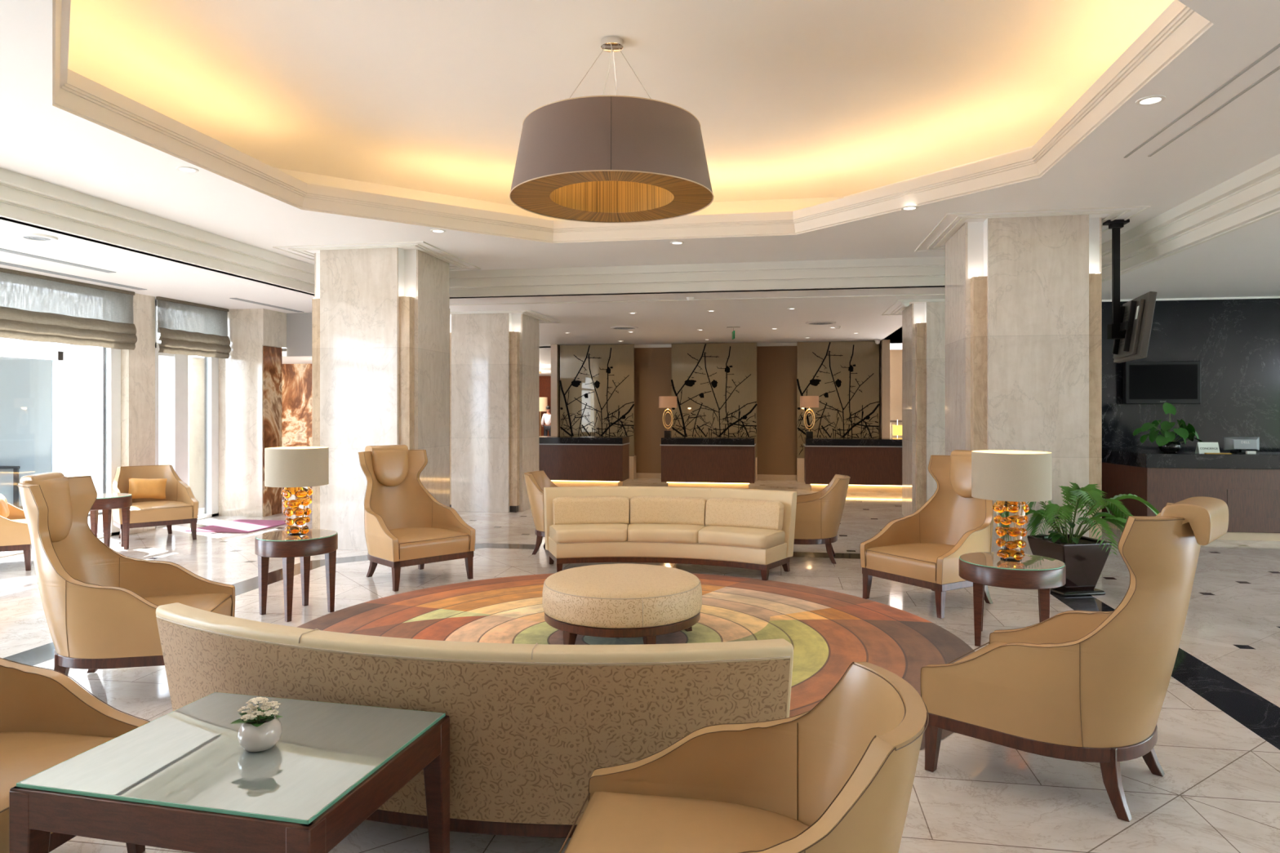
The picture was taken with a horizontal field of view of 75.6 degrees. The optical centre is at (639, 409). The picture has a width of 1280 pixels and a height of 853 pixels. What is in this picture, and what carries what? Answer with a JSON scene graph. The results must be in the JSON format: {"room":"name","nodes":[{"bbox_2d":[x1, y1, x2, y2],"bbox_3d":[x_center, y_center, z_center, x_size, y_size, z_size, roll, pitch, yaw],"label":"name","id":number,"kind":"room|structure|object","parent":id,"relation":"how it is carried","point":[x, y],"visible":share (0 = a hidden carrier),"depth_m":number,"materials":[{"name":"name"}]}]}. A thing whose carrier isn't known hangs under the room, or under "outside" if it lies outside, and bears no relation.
{"room":"hotel lobby","nodes":[
{"label":"hotel lobby","id":0,"kind":"room"},
{"bbox_2d":[0,337,102,514],"bbox_3d":[-9.206,0.050,12.216,0.200,3.300,3.850,0,0,10],"label":"wall","id":1,"kind":"structure","parent":0,"point":[82,365],"depth_m":13.21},
{"bbox_2d":[0,346,63,474],"bbox_3d":[-9.166,0.350,12.285,0.156,2.500,1.300,0,0,10],"label":"door frame","id":2,"kind":"structure","parent":1,"relation":"in","point":[57,357],"depth_m":12.83,"materials":[{"name":"white metal"}]},
{"bbox_2d":[218,308,286,516],"bbox_3d":[-5.988,0.055,12.604,0.920,3.090,0.620,0,0,10],"label":"wall","id":3,"kind":"structure","parent":0,"point":[249,330],"depth_m":12.28,"materials":[{"name":"beige stone"}]},
{"bbox_2d":[155,298,218,528],"bbox_3d":[-6.428,0.055,11.649,0.178,3.090,1.410,0,0,10],"label":"window","id":4,"kind":"structure","parent":3,"relation":"in","point":[187,387],"depth_m":11.80,"materials":[{"name":"clear glass"}]},
{"bbox_2d":[155,296,231,358],"bbox_3d":[-6.244,-1.118,11.592,0.089,0.744,1.400,0,0,10],"label":"blind","id":5,"kind":"object","parent":4,"relation":"attached to","point":[184,327],"visible":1,"depth_m":11.51,"materials":[{"name":"grey fabric"}]},
{"bbox_2d":[262,346,281,516],"bbox_3d":[-5.552,0.330,12.465,0.015,2.540,0.450,0,0,10],"label":"strip","id":6,"kind":"object","parent":3,"relation":"attached to","point":[272,356],"visible":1,"depth_m":12.44,"materials":[{"name":"brown stone"}]},
{"bbox_2d":[281,364,311,497],"bbox_3d":[-5.172,0.390,14.809,3.300,2.420,0.100,0,0,10],"label":"wall","id":7,"kind":"structure","parent":0,"point":[296,379],"depth_m":14.93,"materials":[{"name":"brown stone"}]},
{"bbox_2d":[281,351,311,364],"bbox_3d":[-5.373,-0.860,13.854,3.220,0.080,2.050,0,0,10],"label":"ceiling","id":8,"kind":"structure","parent":0,"point":[302,359],"depth_m":13.65,"materials":[{"name":"white paint"}]},
{"bbox_2d":[286,312,311,356],"bbox_3d":[-4.720,-1.155,12.695,1.550,0.670,0.040,0,0,10],"label":"wall","id":9,"kind":"structure","parent":0,"point":[299,325],"depth_m":12.77,"materials":[{"name":"white paint"}]},
{"bbox_2d":[539,397,547,435],"bbox_3d":[-4.223,0.550,34.980,0.600,2.100,0.600,0,0,10],"label":"lamp","id":10,"kind":"object","parent":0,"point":[543,401],"visible":0.66,"depth_m":34.77,"materials":[{"name":"metal"}]},
{"bbox_2d":[539,376,551,435],"bbox_3d":[-4.385,0.055,37.339,11.000,3.090,0.200,0,0,10],"label":"wall","id":11,"kind":"structure","parent":0,"point":[544,381],"depth_m":37.21,"materials":[{"name":"orange wood"}]},
{"bbox_2d":[0,478,1279,852],"bbox_3d":[2.564,1.660,15.287,32.000,0.120,45.000,0,0,10],"label":"floor","id":12,"kind":"structure","parent":0,"point":[1217,747],"depth_m":4.89,"materials":[{"name":"stone"}]},
{"bbox_2d":[0,502,31,570],"bbox_3d":[-6.628,1.157,8.308,0.939,0.886,0.840,0,0,-27],"label":"armchair","id":13,"kind":"object","parent":12,"relation":"on","point":[15,535],"visible":0.58,"depth_m":8.12,"materials":[{"name":"beige leather"}]},
{"bbox_2d":[0,493,9,518],"bbox_3d":[-6.489,1.000,8.348,0.136,0.255,0.420,0,0,-27],"label":"cushion","id":14,"kind":"object","parent":13,"relation":"on","point":[4,510],"visible":0.88,"depth_m":8.33,"materials":[{"name":"orange fabric"}]},
{"bbox_2d":[0,657,150,852],"bbox_3d":[-2.309,1.157,2.669,0.939,0.886,0.840,0,0,10],"label":"armchair","id":15,"kind":"object","parent":12,"relation":"on","point":[47,720],"visible":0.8,"depth_m":2.99,"materials":[{"name":"beige leather"}]},
{"bbox_2d":[89,493,132,549],"bbox_3d":[-6.037,1.285,9.226,0.600,0.630,0.600,0,0,-2],"label":"side table","id":16,"kind":"object","parent":12,"relation":"on","point":[105,502],"visible":0.57,"depth_m":9.17,"materials":[{"name":"red wood"}]},
{"bbox_2d":[17,471,235,676],"bbox_3d":[-2.993,0.981,4.785,0.984,1.226,0.840,0,0,-12],"label":"armchair","id":17,"kind":"object","parent":12,"relation":"on","point":[100,603],"visible":0.96,"depth_m":4.47,"materials":[{"name":"beige leather"}]},
{"bbox_2d":[120,293,155,534],"bbox_3d":[-6.615,0.055,10.737,0.300,3.090,0.450,0,0,10],"label":"wall pier","id":18,"kind":"object","parent":12,"relation":"on","point":[137,365],"visible":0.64,"depth_m":10.66,"materials":[{"name":"beige stone"}]},
{"bbox_2d":[111,464,199,546],"bbox_3d":[-6.038,1.157,10.184,0.840,0.886,0.939,0,0,-42],"label":"armchair","id":19,"kind":"object","parent":12,"relation":"on","point":[180,506],"visible":0.75,"depth_m":10.10,"materials":[{"name":"beige leather"}]},
{"bbox_2d":[128,478,167,498],"bbox_3d":[-6.168,0.995,10.322,0.434,0.278,0.138,0,0,-30],"label":"cushion","id":20,"kind":"object","parent":19,"relation":"on","point":[139,488],"visible":0.96,"depth_m":10.28,"materials":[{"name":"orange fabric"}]},
{"bbox_2d":[8,692,449,852],"bbox_3d":[-1.187,1.315,2.529,0.934,0.571,0.774,0,0,13],"label":"coffee table","id":21,"kind":"object","parent":12,"relation":"on","point":[183,780],"visible":1,"depth_m":2.31,"materials":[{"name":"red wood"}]},
{"bbox_2d":[231,697,283,751],"bbox_3d":[-1.151,0.955,2.509,0.133,0.148,0.138,0,0,12],"label":"pot plant","id":22,"kind":"object","parent":21,"relation":"on","point":[260,730],"visible":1,"depth_m":2.47,"materials":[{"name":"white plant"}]},
{"bbox_2d":[185,519,285,533],"bbox_3d":[-5.414,1.593,11.250,0.900,0.012,1.100,0,0,10],"label":"rug","id":23,"kind":"object","parent":12,"relation":"on","point":[240,526],"visible":0.8,"depth_m":11.18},
{"bbox_2d":[254,528,337,622],"bbox_3d":[-2.688,1.292,6.464,0.600,0.617,0.600,0,0,36],"label":"side table","id":24,"kind":"object","parent":12,"relation":"on","point":[278,544],"visible":0.91,"depth_m":6.33,"materials":[{"name":"red wood"}]},
{"bbox_2d":[264,446,328,535],"bbox_3d":[-2.688,0.643,6.464,0.464,0.680,0.464,0,0,25],"label":"table lamp","id":25,"kind":"object","parent":24,"relation":"on","point":[295,469],"visible":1,"depth_m":6.34,"materials":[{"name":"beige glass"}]},
{"bbox_2d":[272,241,480,551],"bbox_3d":[-3.086,-0.110,9.953,1.788,3.420,1.758,0,0,10],"label":"column","id":26,"kind":"structure","parent":12,"relation":"on","point":[380,354],"depth_m":9.38,"materials":[{"name":"beige stone"}]},
{"bbox_2d":[357,444,475,591],"bbox_3d":[-2.203,0.976,7.833,0.840,1.237,1.034,0,0,-44],"label":"armchair","id":27,"kind":"object","parent":12,"relation":"on","point":[405,525],"visible":1,"depth_m":7.91,"materials":[{"name":"beige leather"}]},
{"bbox_2d":[449,310,560,512],"bbox_3d":[-2.387,0.055,13.430,1.778,3.090,1.768,0,0,10],"label":"column","id":28,"kind":"structure","parent":12,"relation":"on","point":[495,367],"depth_m":12.83,"materials":[{"name":"beige stone"}]},
{"bbox_2d":[523,470,558,555],"bbox_3d":[-0.839,1.157,9.313,0.939,0.886,0.840,0,0,7],"label":"armchair","id":29,"kind":"object","parent":12,"relation":"on","point":[535,481],"visible":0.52,"depth_m":9.06,"materials":[{"name":"beige leather"}]},
{"bbox_2d":[539,435,630,487],"bbox_3d":[-1.438,1.087,17.093,2.350,1.025,0.800,0,0,10],"label":"reception desk","id":30,"kind":"object","parent":12,"relation":"on","point":[566,460],"visible":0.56,"depth_m":16.70,"materials":[{"name":"wood"}]},
{"bbox_2d":[559,344,635,479],"bbox_3d":[-0.974,0.060,19.048,1.774,3.080,0.350,0,0,10],"label":"panel","id":31,"kind":"object","parent":12,"relation":"on","point":[597,381],"visible":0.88,"depth_m":18.92,"materials":[{"name":"brown paint"}]},
{"bbox_2d":[559,345,634,436],"bbox_3d":[-0.995,-0.202,18.922,1.774,2.535,0.001,0,0,10],"label":"print","id":32,"kind":"object","parent":31,"relation":"attached to","point":[575,383],"depth_m":18.93},
{"bbox_2d":[296,573,974,750],"bbox_3d":[-0.154,1.597,5.734,4.760,0.004,4.760,0,0,10],"label":"round rug","id":33,"kind":"object","parent":12,"relation":"on","point":[828,631],"visible":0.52,"depth_m":6.07,"materials":[{"name":"carpet"}]},
{"bbox_2d":[155,602,793,838],"bbox_3d":[-0.703,1.201,3.259,2.588,0.785,0.888,0,0,13],"label":"curved sofa","id":34,"kind":"object","parent":33,"relation":"on","point":[531,725],"visible":0.68,"depth_m":2.83,"materials":[{"name":"beige fabric"}]},
{"bbox_2d":[542,564,702,644],"bbox_3d":[-0.122,1.372,5.739,1.106,0.444,1.106,0,0,10],"label":"ottoman","id":35,"kind":"object","parent":33,"relation":"on","point":[647,602],"visible":0.98,"depth_m":5.33,"materials":[{"name":"fabric"}]},
{"bbox_2d":[543,486,796,580],"bbox_3d":[0.253,1.201,8.217,2.588,0.785,0.888,0,0,10],"label":"curved sofa","id":36,"kind":"object","parent":33,"relation":"on","point":[754,529],"visible":0.99,"depth_m":8.06,"materials":[{"name":"beige leather"}]},
{"bbox_2d":[549,523,627,542],"bbox_3d":[-0.496,1.228,8.220,0.802,0.139,0.488,0,0,-8],"label":"seat cushion","id":37,"kind":"object","parent":36,"relation":"on","point":[558,532],"depth_m":8.01,"materials":[{"name":"beige leather"}]},
{"bbox_2d":[552,496,629,524],"bbox_3d":[-0.496,1.035,8.435,0.791,0.278,0.190,0,0,-7],"label":"cushion","id":38,"kind":"object","parent":36,"relation":"on","point":[566,510],"depth_m":8.38,"materials":[{"name":"beige fabric"}]},
{"bbox_2d":[627,523,706,543],"bbox_3d":[0.251,1.228,8.208,0.802,0.139,0.488,0,0,10],"label":"seat cushion","id":39,"kind":"object","parent":36,"relation":"on","point":[637,533],"depth_m":8.00,"materials":[{"name":"beige leather"}]},
{"bbox_2d":[630,496,706,525],"bbox_3d":[0.286,1.035,8.418,0.791,0.278,0.190,0,0,10],"label":"cushion","id":40,"kind":"object","parent":36,"relation":"on","point":[664,510],"depth_m":8.36,"materials":[{"name":"beige fabric"}]},
{"bbox_2d":[697,525,785,548],"bbox_3d":[0.961,1.228,7.976,0.802,0.139,0.488,0,0,27],"label":"seat cushion","id":41,"kind":"object","parent":36,"relation":"on","point":[709,536],"depth_m":7.83,"materials":[{"name":"beige leather"}]},
{"bbox_2d":[705,497,783,530],"bbox_3d":[1.031,1.035,8.179,0.791,0.278,0.190,0,0,26],"label":"cushion","id":42,"kind":"object","parent":36,"relation":"on","point":[752,513],"depth_m":8.12,"materials":[{"name":"beige fabric"}]},
{"bbox_2d":[859,449,993,618],"bbox_3d":[2.513,0.976,6.868,1.034,1.237,0.840,0,0,-31],"label":"armchair","id":43,"kind":"object","parent":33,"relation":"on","point":[923,548],"visible":0.84,"depth_m":6.93,"materials":[{"name":"beige leather"}]},
{"bbox_2d":[659,436,755,488],"bbox_3d":[1.383,1.087,16.620,1.870,1.025,0.800,0,0,10],"label":"reception desk","id":44,"kind":"object","parent":12,"relation":"on","point":[718,462],"visible":0.94,"depth_m":16.27,"materials":[{"name":"wood"}]},
{"bbox_2d":[658,395,676,437],"bbox_3d":[0.561,0.160,16.586,0.364,0.830,0.364,0,0,10],"label":"lamp","id":45,"kind":"object","parent":44,"relation":"on","point":[668,402],"visible":1,"depth_m":16.48,"materials":[{"name":"beige fabric"}]},
{"bbox_2d":[671,342,757,481],"bbox_3d":[1.673,0.060,18.605,1.946,3.080,0.350,0,0,10],"label":"panel","id":46,"kind":"object","parent":12,"relation":"on","point":[714,384],"visible":0.83,"depth_m":18.48,"materials":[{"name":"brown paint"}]},
{"bbox_2d":[671,343,757,437],"bbox_3d":[1.652,-0.202,18.478,1.946,2.536,0.001,0,0,10],"label":"print","id":47,"kind":"object","parent":46,"relation":"attached to","point":[690,383],"depth_m":18.48},
{"bbox_2d":[559,662,928,852],"bbox_3d":[0.242,1.157,2.119,0.939,0.886,0.840,0,0,10],"label":"armchair","id":48,"kind":"object","parent":12,"relation":"on","point":[837,775],"visible":1,"depth_m":2.32,"materials":[{"name":"beige leather"}]},
{"bbox_2d":[793,474,850,564],"bbox_3d":[1.780,1.157,8.873,0.939,0.886,0.840,0,0,12],"label":"armchair","id":49,"kind":"object","parent":12,"relation":"on","point":[819,514],"visible":0.75,"depth_m":8.50,"materials":[{"name":"beige leather"}]},
{"bbox_2d":[796,341,879,481],"bbox_3d":[4.347,0.060,18.156,1.784,3.080,0.350,0,0,10],"label":"panel","id":50,"kind":"object","parent":12,"relation":"on","point":[844,375],"visible":0.77,"depth_m":18.03,"materials":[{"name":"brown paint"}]},
{"bbox_2d":[803,437,902,493],"bbox_3d":[4.356,1.087,16.122,2.260,1.025,0.800,0,0,10],"label":"reception desk","id":51,"kind":"object","parent":12,"relation":"on","point":[873,464],"visible":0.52,"depth_m":15.80,"materials":[{"name":"wood"}]},
{"bbox_2d":[800,395,818,438],"bbox_3d":[3.312,0.160,16.124,0.364,0.830,0.364,0,0,10],"label":"lamp","id":52,"kind":"object","parent":51,"relation":"on","point":[809,402],"visible":1,"depth_m":16.03,"materials":[{"name":"beige fabric"}]},
{"bbox_2d":[881,298,945,516],"bbox_3d":[4.523,0.055,11.977,1.748,3.090,1.788,0,0,10],"label":"column","id":53,"kind":"structure","parent":12,"relation":"on","point":[923,343],"depth_m":11.47,"materials":[{"name":"beige stone"}]},
{"bbox_2d":[959,551,1066,646],"bbox_3d":[2.554,1.320,5.676,0.670,0.560,0.670,0,0,24],"label":"side table","id":54,"kind":"object","parent":12,"relation":"on","point":[1042,574],"visible":0.86,"depth_m":5.48,"materials":[{"name":"red wood"}]},
{"bbox_2d":[971,449,1052,561],"bbox_3d":[2.554,0.667,5.676,0.504,0.745,0.504,0,0,41],"label":"table lamp","id":55,"kind":"object","parent":54,"relation":"on","point":[1011,478],"visible":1,"depth_m":5.53,"materials":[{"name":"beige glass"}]},
{"bbox_2d":[914,205,1151,577],"bbox_3d":[3.862,-0.110,8.427,1.738,3.420,1.848,0,0,10],"label":"column","id":56,"kind":"structure","parent":12,"relation":"on","point":[1024,335],"depth_m":7.78,"materials":[{"name":"beige stone"}]},
{"bbox_2d":[920,496,1228,822],"bbox_3d":[1.901,0.982,3.588,1.034,1.237,0.840,0,0,44],"label":"armchair","id":57,"kind":"object","parent":12,"relation":"on","point":[1077,686],"visible":1,"depth_m":3.26,"materials":[{"name":"beige leather"}]},
{"bbox_2d":[1025,482,1159,596],"bbox_3d":[3.812,1.131,7.081,1.188,0.938,1.204,0,0,-36],"label":"potted palm","id":58,"kind":"object","parent":12,"relation":"on","point":[1084,558],"visible":0.8,"depth_m":7.08,"materials":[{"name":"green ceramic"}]},
{"bbox_2d":[1026,533,1111,591],"bbox_3d":[3.772,1.360,7.256,0.480,0.440,0.480,0,0,-11],"label":"planter","id":59,"kind":"object","parent":58,"relation":"attached to","point":[1084,561],"depth_m":7.08,"materials":[{"name":"brown ceramic"}]},
{"bbox_2d":[1102,448,1279,541],"bbox_3d":[10.722,1.075,10.091,9.190,1.050,1.310,0,0,10],"label":"desk","id":60,"kind":"object","parent":12,"relation":"on","point":[1249,484],"visible":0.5,"depth_m":10.08,"materials":[{"name":"wood"}]},
{"bbox_2d":[1133,402,1203,453],"bbox_3d":[6.699,0.232,10.400,0.823,0.635,0.419,0,0,10],"label":"plant","id":61,"kind":"object","parent":60,"relation":"on","point":[1165,442],"visible":0.98,"depth_m":10.36,"materials":[{"name":"green plant"}]},
{"bbox_2d":[1158,441,1182,453],"bbox_3d":[6.695,0.480,10.416,0.250,0.140,0.250,0,0,10],"label":"bowl","id":62,"kind":"object","parent":60,"relation":"on","point":[1171,446],"depth_m":10.32,"materials":[{"name":"black ceramic"}]},
{"bbox_2d":[1195,442,1219,453],"bbox_3d":[7.025,0.480,10.207,0.230,0.140,0.116,0,0,10],"label":"sign","id":63,"kind":"object","parent":60,"relation":"on","point":[1202,447],"visible":1,"depth_m":10.18,"materials":[{"name":"white plastic"}]},
{"bbox_2d":[1223,436,1259,453],"bbox_3d":[7.553,0.450,10.333,0.400,0.200,0.160,0,0,10],"label":"computer monitor","id":64,"kind":"object","parent":60,"relation":"on","point":[1242,444],"visible":0.94,"depth_m":10.29,"materials":[{"name":"silver metal"}]},
{"bbox_2d":[1245,450,1256,453],"bbox_3d":[7.497,0.532,10.119,0.100,0.035,0.040,0,0,10],"label":"box","id":65,"kind":"object","parent":60,"relation":"on","point":[1246,451],"visible":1,"depth_m":10.10,"materials":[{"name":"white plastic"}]},
{"bbox_2d":[0,213,1279,376],"bbox_3d":[2.729,-1.545,16.273,32.000,0.110,43.000,0,0,10],"label":"ceiling","id":66,"kind":"structure","parent":0,"point":[658,322],"depth_m":10.93,"materials":[{"name":"white paint"}]},
{"bbox_2d":[15,232,57,241],"bbox_3d":[-5.196,-1.480,7.107,0.300,0.020,0.300,0,0,10],"label":"recessed light","id":67,"kind":"object","parent":66,"relation":"in","point":[28,236],"visible":1,"depth_m":7.06,"materials":[{"name":"white plastic"}]},
{"bbox_2d":[0,248,115,272],"bbox_3d":[-5.952,-1.487,7.741,0.100,0.006,2.500,0,0,10],"label":"ceiling vent","id":68,"kind":"object","parent":66,"relation":"in","point":[1,249],"visible":1,"depth_m":8.25,"materials":[{"name":"grey metal"}]},
{"bbox_2d":[0,267,137,350],"bbox_3d":[-6.635,-1.118,9.265,0.089,0.744,2.480,0,0,10],"label":"blind","id":69,"kind":"object","parent":66,"relation":"hanging from","point":[33,307],"visible":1,"depth_m":9.45,"materials":[{"name":"grey fabric"}]},
{"bbox_2d":[0,261,146,289],"bbox_3d":[-6.477,-1.487,8.539,0.120,0.006,3.500,0,0,10],"label":"ceiling vent","id":70,"kind":"object","parent":66,"relation":"in","point":[1,262],"visible":1,"depth_m":9.16,"materials":[{"name":"grey metal"}]},
{"bbox_2d":[229,297,302,312],"bbox_3d":[-5.324,-1.487,11.844,0.100,0.006,1.600,0,0,10],"label":"ceiling vent","id":71,"kind":"object","parent":66,"relation":"in","point":[237,299],"visible":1,"depth_m":11.74,"materials":[{"name":"grey metal"}]},
{"bbox_2d":[610,325,638,329],"bbox_3d":[-0.284,-1.480,15.054,0.520,0.020,0.520,0,0,10],"label":"ceiling vent","id":72,"kind":"object","parent":66,"relation":"in","point":[621,327],"visible":1,"depth_m":14.93,"materials":[{"name":"white plastic"}]},
{"bbox_2d":[686,297,694,301],"bbox_3d":[0.671,-1.468,10.990,0.110,0.045,0.110,0,0,10],"label":"smoke detector","id":73,"kind":"object","parent":66,"relation":"attached to","point":[689,299],"visible":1,"depth_m":10.96,"materials":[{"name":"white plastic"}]},
{"bbox_2d":[449,293,945,306],"bbox_3d":[0.713,-1.484,11.206,9.500,0.012,0.040,0,0,10],"label":"trim","id":74,"kind":"structure","parent":66,"relation":"attached to","point":[919,294],"depth_m":11.17,"materials":[{"name":"paint"}]},
{"bbox_2d":[726,326,740,339],"bbox_3d":[1.692,-1.380,14.926,0.174,0.220,0.206,0,0,-42],"label":"exit sign","id":75,"kind":"object","parent":66,"relation":"hanging from","point":[733,331],"visible":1,"depth_m":14.91,"materials":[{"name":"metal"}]},
{"bbox_2d":[805,320,835,324],"bbox_3d":[3.108,-1.480,14.181,0.520,0.020,0.520,0,0,10],"label":"ceiling vent","id":76,"kind":"object","parent":66,"relation":"in","point":[815,322],"visible":1,"depth_m":14.09,"materials":[{"name":"white plastic"}]},
{"bbox_2d":[901,300,910,306],"bbox_3d":[3.640,-1.445,11.304,0.120,0.100,0.120,0,0,10],"label":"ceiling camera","id":77,"kind":"object","parent":66,"relation":"attached to","point":[904,303],"visible":1,"depth_m":11.27,"materials":[{"name":"white plastic"}]},
{"bbox_2d":[0,0,1279,271],"bbox_3d":[-0.672,-2.215,2.825,9.500,0.790,15.350,0,0,10],"label":"ceiling","id":78,"kind":"structure","parent":0,"point":[797,104],"depth_m":6.30,"materials":[{"name":"white paint"}]},
{"bbox_2d":[0,167,314,295],"bbox_3d":[-5.361,-1.675,3.708,0.240,0.370,15.540,0,0,10],"label":"trim","id":79,"kind":"structure","parent":78,"relation":"attached to","point":[24,198],"depth_m":7.65,"materials":[{"name":"paint"}]},
{"bbox_2d":[175,166,199,173],"bbox_3d":[-3.433,-1.816,6.254,0.154,0.008,0.154,0,0,10],"label":"recessed light","id":80,"kind":"object","parent":78,"relation":"in","point":[185,169],"visible":1,"depth_m":6.25,"materials":[{"name":"white plastic"}]},
{"bbox_2d":[430,228,445,232],"bbox_3d":[-2.058,-1.816,8.406,0.154,0.008,0.154,0,0,10],"label":"recessed light","id":81,"kind":"object","parent":78,"relation":"in","point":[436,230],"visible":1,"depth_m":8.40,"materials":[{"name":"white plastic"}]},
{"bbox_2d":[509,35,714,222],"bbox_3d":[-0.195,-2.006,5.731,1.411,1.108,1.411,0,0,0],"label":"pendant lamp","id":82,"kind":"object","parent":78,"relation":"hanging from","point":[602,158],"visible":1,"depth_m":5.25,"materials":[{"name":"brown fabric"}]},
{"bbox_2d":[52,0,1213,243],"bbox_3d":[-0.188,-1.935,5.710,6.400,0.230,6.400,0,0,10],"label":"crown molding","id":83,"kind":"structure","parent":78,"relation":"attached to","point":[1178,26],"depth_m":6.76,"materials":[{"name":"paint"}]},
{"bbox_2d":[670,240,684,244],"bbox_3d":[0.405,-1.816,9.007,0.154,0.008,0.154,0,0,10],"label":"recessed light","id":84,"kind":"object","parent":78,"relation":"in","point":[674,242],"visible":1,"depth_m":8.99,"materials":[{"name":"white plastic"}]},
{"bbox_2d":[449,256,945,298],"bbox_3d":[0.609,-1.675,10.463,9.780,0.370,0.240,0,0,10],"label":"trim","id":85,"kind":"structure","parent":78,"relation":"attached to","point":[913,272],"depth_m":10.40,"materials":[{"name":"paint"}]},
{"bbox_2d":[900,205,918,210],"bbox_3d":[2.436,-1.816,7.450,0.154,0.008,0.154,0,0,10],"label":"recessed light","id":86,"kind":"object","parent":78,"relation":"in","point":[907,207],"visible":1,"depth_m":7.44,"materials":[{"name":"white plastic"}]},
{"bbox_2d":[1102,218,1156,363],"bbox_3d":[4.666,-1.144,7.970,0.337,1.352,0.960,0,0,18],"label":"television","id":87,"kind":"object","parent":78,"relation":"hanging from","point":[1131,326],"visible":1,"depth_m":7.89,"materials":[{"name":"black plastic"}]},
{"bbox_2d":[1135,94,1165,105],"bbox_3d":[3.003,-1.816,4.850,0.154,0.008,0.154,0,0,10],"label":"recessed light","id":88,"kind":"object","parent":78,"relation":"in","point":[1150,100],"visible":1,"depth_m":4.85,"materials":[{"name":"white plastic"}]},
{"bbox_2d":[1102,153,1279,282],"bbox_3d":[4.048,-1.675,2.130,0.240,0.370,15.540,0,0,10],"label":"trim","id":89,"kind":"structure","parent":78,"relation":"attached to","point":[1252,196],"depth_m":7.10,"materials":[{"name":"paint"}]},
{"bbox_2d":[1123,43,1279,157],"bbox_3d":[2.841,-1.817,1.526,0.178,0.006,8.950,0,0,10],"label":"air vent","id":90,"kind":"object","parent":78,"relation":"attached to","point":[1277,46],"depth_m":4.88,"materials":[{"name":"grey metal"}]},
{"bbox_2d":[634,346,796,475],"bbox_3d":[1.740,0.055,18.898,7.220,3.090,0.150,0,0,10],"label":"wall","id":91,"kind":"structure","parent":0,"point":[776,366],"depth_m":18.66,"materials":[{"name":"brown wood"}]},
{"bbox_2d":[551,344,559,435],"bbox_3d":[-1.932,0.055,19.285,0.150,3.090,0.600,0,0,10],"label":"trim","id":92,"kind":"structure","parent":91,"relation":"attached to","point":[555,348],"depth_m":18.99,"materials":[{"name":"stone"}]},
{"bbox_2d":[634,342,796,347],"bbox_3d":[1.721,-1.455,18.789,7.220,0.070,0.070,0,0,10],"label":"crown molding","id":93,"kind":"structure","parent":91,"relation":"attached to","point":[757,344],"depth_m":18.60,"materials":[{"name":"paint"}]},
{"bbox_2d":[635,472,796,479],"bbox_3d":[1.725,1.540,18.814,7.220,0.120,0.020,0,0,10],"label":"baseboard","id":94,"kind":"structure","parent":91,"relation":"attached to","point":[638,475],"depth_m":18.62,"materials":[{"name":"wood"}]},
{"bbox_2d":[879,339,889,438],"bbox_3d":[5.333,0.055,18.016,0.160,3.090,0.700,0,0,10],"label":"pier","id":95,"kind":"object","parent":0,"point":[884,344],"visible":0.57,"depth_m":17.68,"materials":[{"name":"stone"}]},
{"bbox_2d":[889,349,902,438],"bbox_3d":[8.656,0.055,20.298,5.640,3.090,0.100,0,0,10],"label":"wall","id":96,"kind":"structure","parent":0,"point":[895,355],"depth_m":20.63,"materials":[{"name":"beige paint"}]},
{"bbox_2d":[893,419,902,438],"bbox_3d":[6.083,0.925,19.462,0.300,1.350,0.300,0,0,10],"label":"lamp","id":97,"kind":"object","parent":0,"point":[897,429],"visible":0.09,"depth_m":19.45,"materials":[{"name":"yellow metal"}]},
{"bbox_2d":[1102,297,1279,452],"bbox_3d":[11.728,0.040,10.682,12.400,3.120,0.150,0,0,10],"label":"wall","id":98,"kind":"structure","parent":0,"point":[1236,343],"depth_m":11.26,"materials":[{"name":"black stone"}]},
{"bbox_2d":[1123,360,1200,404],"bbox_3d":[7.126,-0.360,11.295,0.940,0.580,0.184,0,0,10],"label":"television","id":99,"kind":"object","parent":98,"relation":"attached to","point":[1177,382],"visible":0.99,"depth_m":11.21,"materials":[{"name":"black plastic"}]},
{"bbox_2d":[1102,296,1279,302],"bbox_3d":[11.713,-1.508,10.594,12.400,0.025,0.030,0,0,10],"label":"trim","id":100,"kind":"structure","parent":98,"relation":"attached to","point":[1253,297],"depth_m":11.24,"materials":[{"name":"white paint"}]},
{"bbox_3d":[-8.041,0.055,2.236,0.300,3.090,11.750,0,0,10],"label":"wall","id":101,"kind":"structure","parent":0,"visible":0},
{"bbox_2d":[0,346,120,557],"bbox_3d":[-6.866,0.055,9.273,0.090,3.090,2.520,0,0,10],"label":"window","id":102,"kind":"structure","parent":101,"relation":"in","point":[111,357],"depth_m":10.36,"materials":[{"name":"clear glass"}]},
{"label":"outside","id":103,"kind":"structure","parent":0,"visible":0},
{"bbox_2d":[18,506,102,533],"bbox_3d":[1.654,1.820,9.862,120.000,0.160,140.000,0,0,10],"label":"ground","id":104,"kind":"structure","parent":103,"point":[100,530],"depth_m":12.70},
{"bbox_2d":[0,466,20,507],"bbox_3d":[-11.329,1.370,14.676,0.800,0.740,0.800,0,0,-13],"label":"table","id":105,"kind":"object","parent":104,"relation":"on","point":[15,468],"visible":0.33,"depth_m":14.38,"materials":[{"name":"wood"}]},
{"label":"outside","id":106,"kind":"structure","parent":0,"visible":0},
{"bbox_2d":[0,356,52,506],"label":"window","id":107,"kind":"structure","parent":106,"point":[25,384],"depth_m":14.43,"materials":[{"name":"clear glass"}]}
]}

